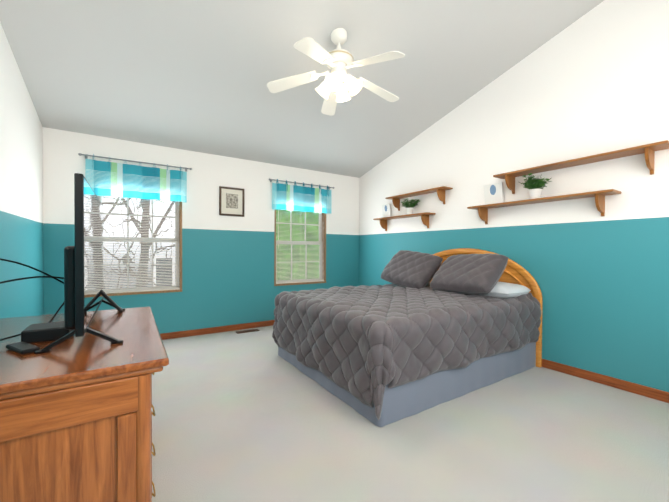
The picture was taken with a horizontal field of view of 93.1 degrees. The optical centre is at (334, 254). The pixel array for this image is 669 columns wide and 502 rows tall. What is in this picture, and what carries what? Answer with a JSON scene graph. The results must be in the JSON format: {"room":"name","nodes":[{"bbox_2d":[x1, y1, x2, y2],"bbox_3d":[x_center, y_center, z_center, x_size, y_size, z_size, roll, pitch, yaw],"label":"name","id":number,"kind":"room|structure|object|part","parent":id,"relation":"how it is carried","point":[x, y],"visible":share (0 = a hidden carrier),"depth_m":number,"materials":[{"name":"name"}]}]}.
{"room":"bedroom","nodes":[
{"label":"bedroom","id":0,"kind":"room"},
{"bbox_2d":[0,23,43,317],"bbox_3d":[-1.754,-0.764,1.198,0.160,3.677,5.059,0,1,-33],"label":"wall","id":1,"kind":"structure","parent":0,"point":[21,184],"depth_m":2.54,"materials":[{"name":"paint"}]},
{"bbox_2d":[43,127,358,333],"bbox_3d":[-1.321,-0.194,4.403,4.362,2.453,0.160,0,1,-33],"label":"wall","id":2,"kind":"structure","parent":0,"point":[227,270],"depth_m":4.13,"materials":[{"name":"paint"}]},
{"bbox_2d":[78,153,191,171],"bbox_3d":[-2.240,-1.052,3.649,1.103,0.050,0.083,0,1,-33],"label":"rod","id":3,"kind":"object","parent":2,"relation":"attached to","point":[87,155],"visible":0.98,"depth_m":3.57,"materials":[{"name":"silver metal"}]},
{"bbox_2d":[85,154,186,202],"bbox_3d":[-2.229,-0.854,3.632,0.985,0.434,0.058,0,1,-33],"label":"valance","id":4,"kind":"object","parent":3,"relation":"hanging from","point":[108,178],"visible":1,"depth_m":3.60,"materials":[{"name":"teal fabric"}]},
{"bbox_2d":[96,195,181,295],"bbox_3d":[-2.300,-0.164,3.760,0.880,1.260,0.160,0,1,-33],"label":"window","id":5,"kind":"structure","parent":2,"relation":"in","point":[179,212],"depth_m":3.84,"materials":[{"name":"brown wood"}]},
{"bbox_2d":[98,196,179,293],"bbox_3d":[-2.273,-0.174,3.718,0.874,1.230,0.043,0,1,-33],"label":"window blinds","id":6,"kind":"object","parent":5,"relation":"attached to","point":[146,288],"visible":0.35,"depth_m":3.73,"materials":[{"name":"white plastic"}]},
{"bbox_2d":[160,320,274,339],"bbox_3d":[-1.278,0.995,4.349,3.990,0.078,0.014,0,1,-33],"label":"baseboard","id":7,"kind":"structure","parent":2,"relation":"attached to","point":[179,334],"depth_m":4.15,"materials":[{"name":"brown wood"}]},
{"bbox_2d":[219,186,244,216],"bbox_3d":[-1.373,-0.703,4.251,0.331,0.382,0.022,0,1,-33],"label":"picture frame","id":8,"kind":"object","parent":2,"relation":"attached to","point":[231,201],"visible":0.96,"depth_m":4.25,"materials":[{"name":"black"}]},
{"bbox_2d":[274,210,325,285],"bbox_3d":[-0.540,-0.170,4.896,0.880,1.260,0.160,0,1,-33],"label":"window","id":9,"kind":"structure","parent":2,"relation":"in","point":[321,226],"depth_m":4.97,"materials":[{"name":"brown wood"}]},
{"bbox_2d":[276,210,324,283],"bbox_3d":[-0.513,-0.180,4.855,0.874,1.230,0.043,0,1,-33],"label":"window blinds","id":10,"kind":"object","parent":9,"relation":"attached to","point":[316,279],"visible":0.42,"depth_m":4.85,"materials":[{"name":"white plastic"}]},
{"bbox_2d":[269,178,333,189],"bbox_3d":[-0.480,-1.058,4.785,1.103,0.050,0.083,0,1,-33],"label":"rod","id":11,"kind":"object","parent":2,"relation":"attached to","point":[300,183],"visible":1,"depth_m":4.73,"materials":[{"name":"silver metal"}]},
{"bbox_2d":[272,179,330,213],"bbox_3d":[-0.469,-0.860,4.769,0.985,0.434,0.057,0,1,-33],"label":"valance","id":12,"kind":"object","parent":11,"relation":"hanging from","point":[294,197],"visible":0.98,"depth_m":4.75,"materials":[{"name":"teal fabric"}]},
{"bbox_2d":[0,0,603,177],"bbox_3d":[0.017,-1.925,2.321,4.362,1.405,5.059,0,1,-33],"label":"ceiling","id":13,"kind":"structure","parent":0,"point":[195,75],"depth_m":2.84,"materials":[{"name":"grey paint"}]},
{"bbox_2d":[267,28,404,115],"bbox_3d":[0.071,-1.560,2.634,1.140,0.557,1.167,0,1,-33],"label":"fan","id":14,"kind":"object","parent":13,"relation":"hanging from","point":[331,90],"visible":1,"depth_m":2.58,"materials":[{"name":"metal"},{"name":"wood"},{"name":"glass"}]},
{"bbox_2d":[151,325,668,501],"bbox_3d":[0.000,1.119,2.364,4.362,0.100,5.059,0,1,-33],"label":"floor","id":15,"kind":"structure","parent":0,"point":[254,416],"depth_m":1.84,"materials":[{"name":"carpet"}]},
{"bbox_2d":[0,307,168,501],"bbox_3d":[-1.154,0.707,1.332,0.716,0.740,1.126,0,1,-33],"label":"dresser","id":16,"kind":"object","parent":15,"relation":"on","point":[76,413],"visible":1,"depth_m":0.97,"materials":[{"name":"brown wood"}]},
{"bbox_2d":[0,173,124,354],"bbox_3d":[-1.311,0.368,1.368,0.676,1.295,0.970,0,1,-33],"label":"tv","id":17,"kind":"object","parent":16,"relation":"on","point":[85,294],"visible":1,"depth_m":1.15,"materials":[{"name":"black plastic"}]},
{"bbox_2d":[236,329,259,333],"bbox_3d":[-1.165,1.032,4.248,0.300,0.008,0.100,0,1,-33],"label":"floor air vent","id":18,"kind":"object","parent":15,"relation":"on","point":[245,331],"visible":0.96,"depth_m":4.22,"materials":[{"name":"metal"}]},
{"bbox_2d":[272,248,542,426],"bbox_3d":[0.656,0.497,3.140,2.073,1.129,1.757,0,1,-33],"label":"bed","id":19,"kind":"object","parent":15,"relation":"on","point":[422,332],"visible":1,"depth_m":2.50,"materials":[{"name":"grey fabric"}]},
{"bbox_3d":[1.509,0.495,3.694,0.039,1.129,1.668,0,1,-33],"label":"headboard","id":20,"kind":"part","parent":19,"relation":"part of","materials":[{"name":"brown wood"}]},
{"bbox_2d":[476,282,530,298],"bbox_3d":[1.523,0.344,3.197,0.430,0.138,0.700,0,1,-33],"label":"pillow","id":21,"kind":"object","parent":19,"relation":"on","point":[501,290],"depth_m":2.91,"materials":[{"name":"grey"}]},
{"bbox_2d":[359,0,668,391],"bbox_3d":[1.776,-0.775,3.477,0.160,3.677,5.059,0,1,-33],"label":"wall","id":22,"kind":"structure","parent":0,"point":[594,81],"depth_m":2.81,"materials":[{"name":"paint"}]},
{"bbox_2d":[373,198,435,230],"bbox_3d":[0.948,-0.559,4.459,0.263,0.426,1.040,0,1,-33],"label":"shelf","id":23,"kind":"object","parent":22,"relation":"attached to","point":[386,211],"visible":1,"depth_m":4.32,"materials":[{"name":"brown wood"}]},
{"bbox_2d":[401,198,419,214],"bbox_3d":[1.023,-0.652,4.342,0.263,0.236,0.328,0,1,-33],"label":"plant","id":24,"kind":"object","parent":23,"relation":"on","point":[409,207],"depth_m":4.28,"materials":[{"name":"green plant"}]},
{"bbox_2d":[385,186,452,210],"bbox_3d":[1.088,-0.722,4.237,0.169,0.189,1.020,0,1,-33],"label":"shelf","id":25,"kind":"object","parent":22,"relation":"attached to","point":[440,191],"visible":1,"depth_m":4.10,"materials":[{"name":"brown wood"}]},
{"bbox_2d":[467,173,621,223],"bbox_3d":[1.875,-0.535,3.004,0.248,0.431,1.250,0,1,-33],"label":"shelf","id":26,"kind":"object","parent":22,"relation":"attached to","point":[493,196],"visible":1,"depth_m":2.96,"materials":[{"name":"brown wood"}]},
{"bbox_2d":[519,173,551,198],"bbox_3d":[1.888,-0.630,2.983,0.248,0.241,0.279,0,1,-33],"label":"plant","id":27,"kind":"object","parent":26,"relation":"on","point":[534,184],"depth_m":2.94,"materials":[{"name":"green plant"}]},
{"bbox_2d":[493,140,668,193],"bbox_3d":[2.032,-0.700,2.757,0.189,0.189,1.250,0,1,-33],"label":"shelf","id":28,"kind":"object","parent":22,"relation":"attached to","point":[648,150],"visible":1,"depth_m":2.57,"materials":[{"name":"brown wood"}]},
{"bbox_2d":[542,359,668,402],"bbox_3d":[1.692,1.025,3.455,0.014,0.078,4.739,0,1,-33],"label":"baseboard","id":29,"kind":"structure","parent":22,"relation":"attached to","point":[649,392],"depth_m":2.59,"materials":[{"name":"brown wood"}]},
{"label":"outside","id":30,"kind":"structure","parent":0,"visible":0},
{"bbox_2d":[102,196,318,288],"bbox_3d":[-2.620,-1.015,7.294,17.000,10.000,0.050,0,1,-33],"label":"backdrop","id":31,"kind":"structure","parent":30,"point":[173,225],"depth_m":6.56,"materials":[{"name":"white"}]}
]}

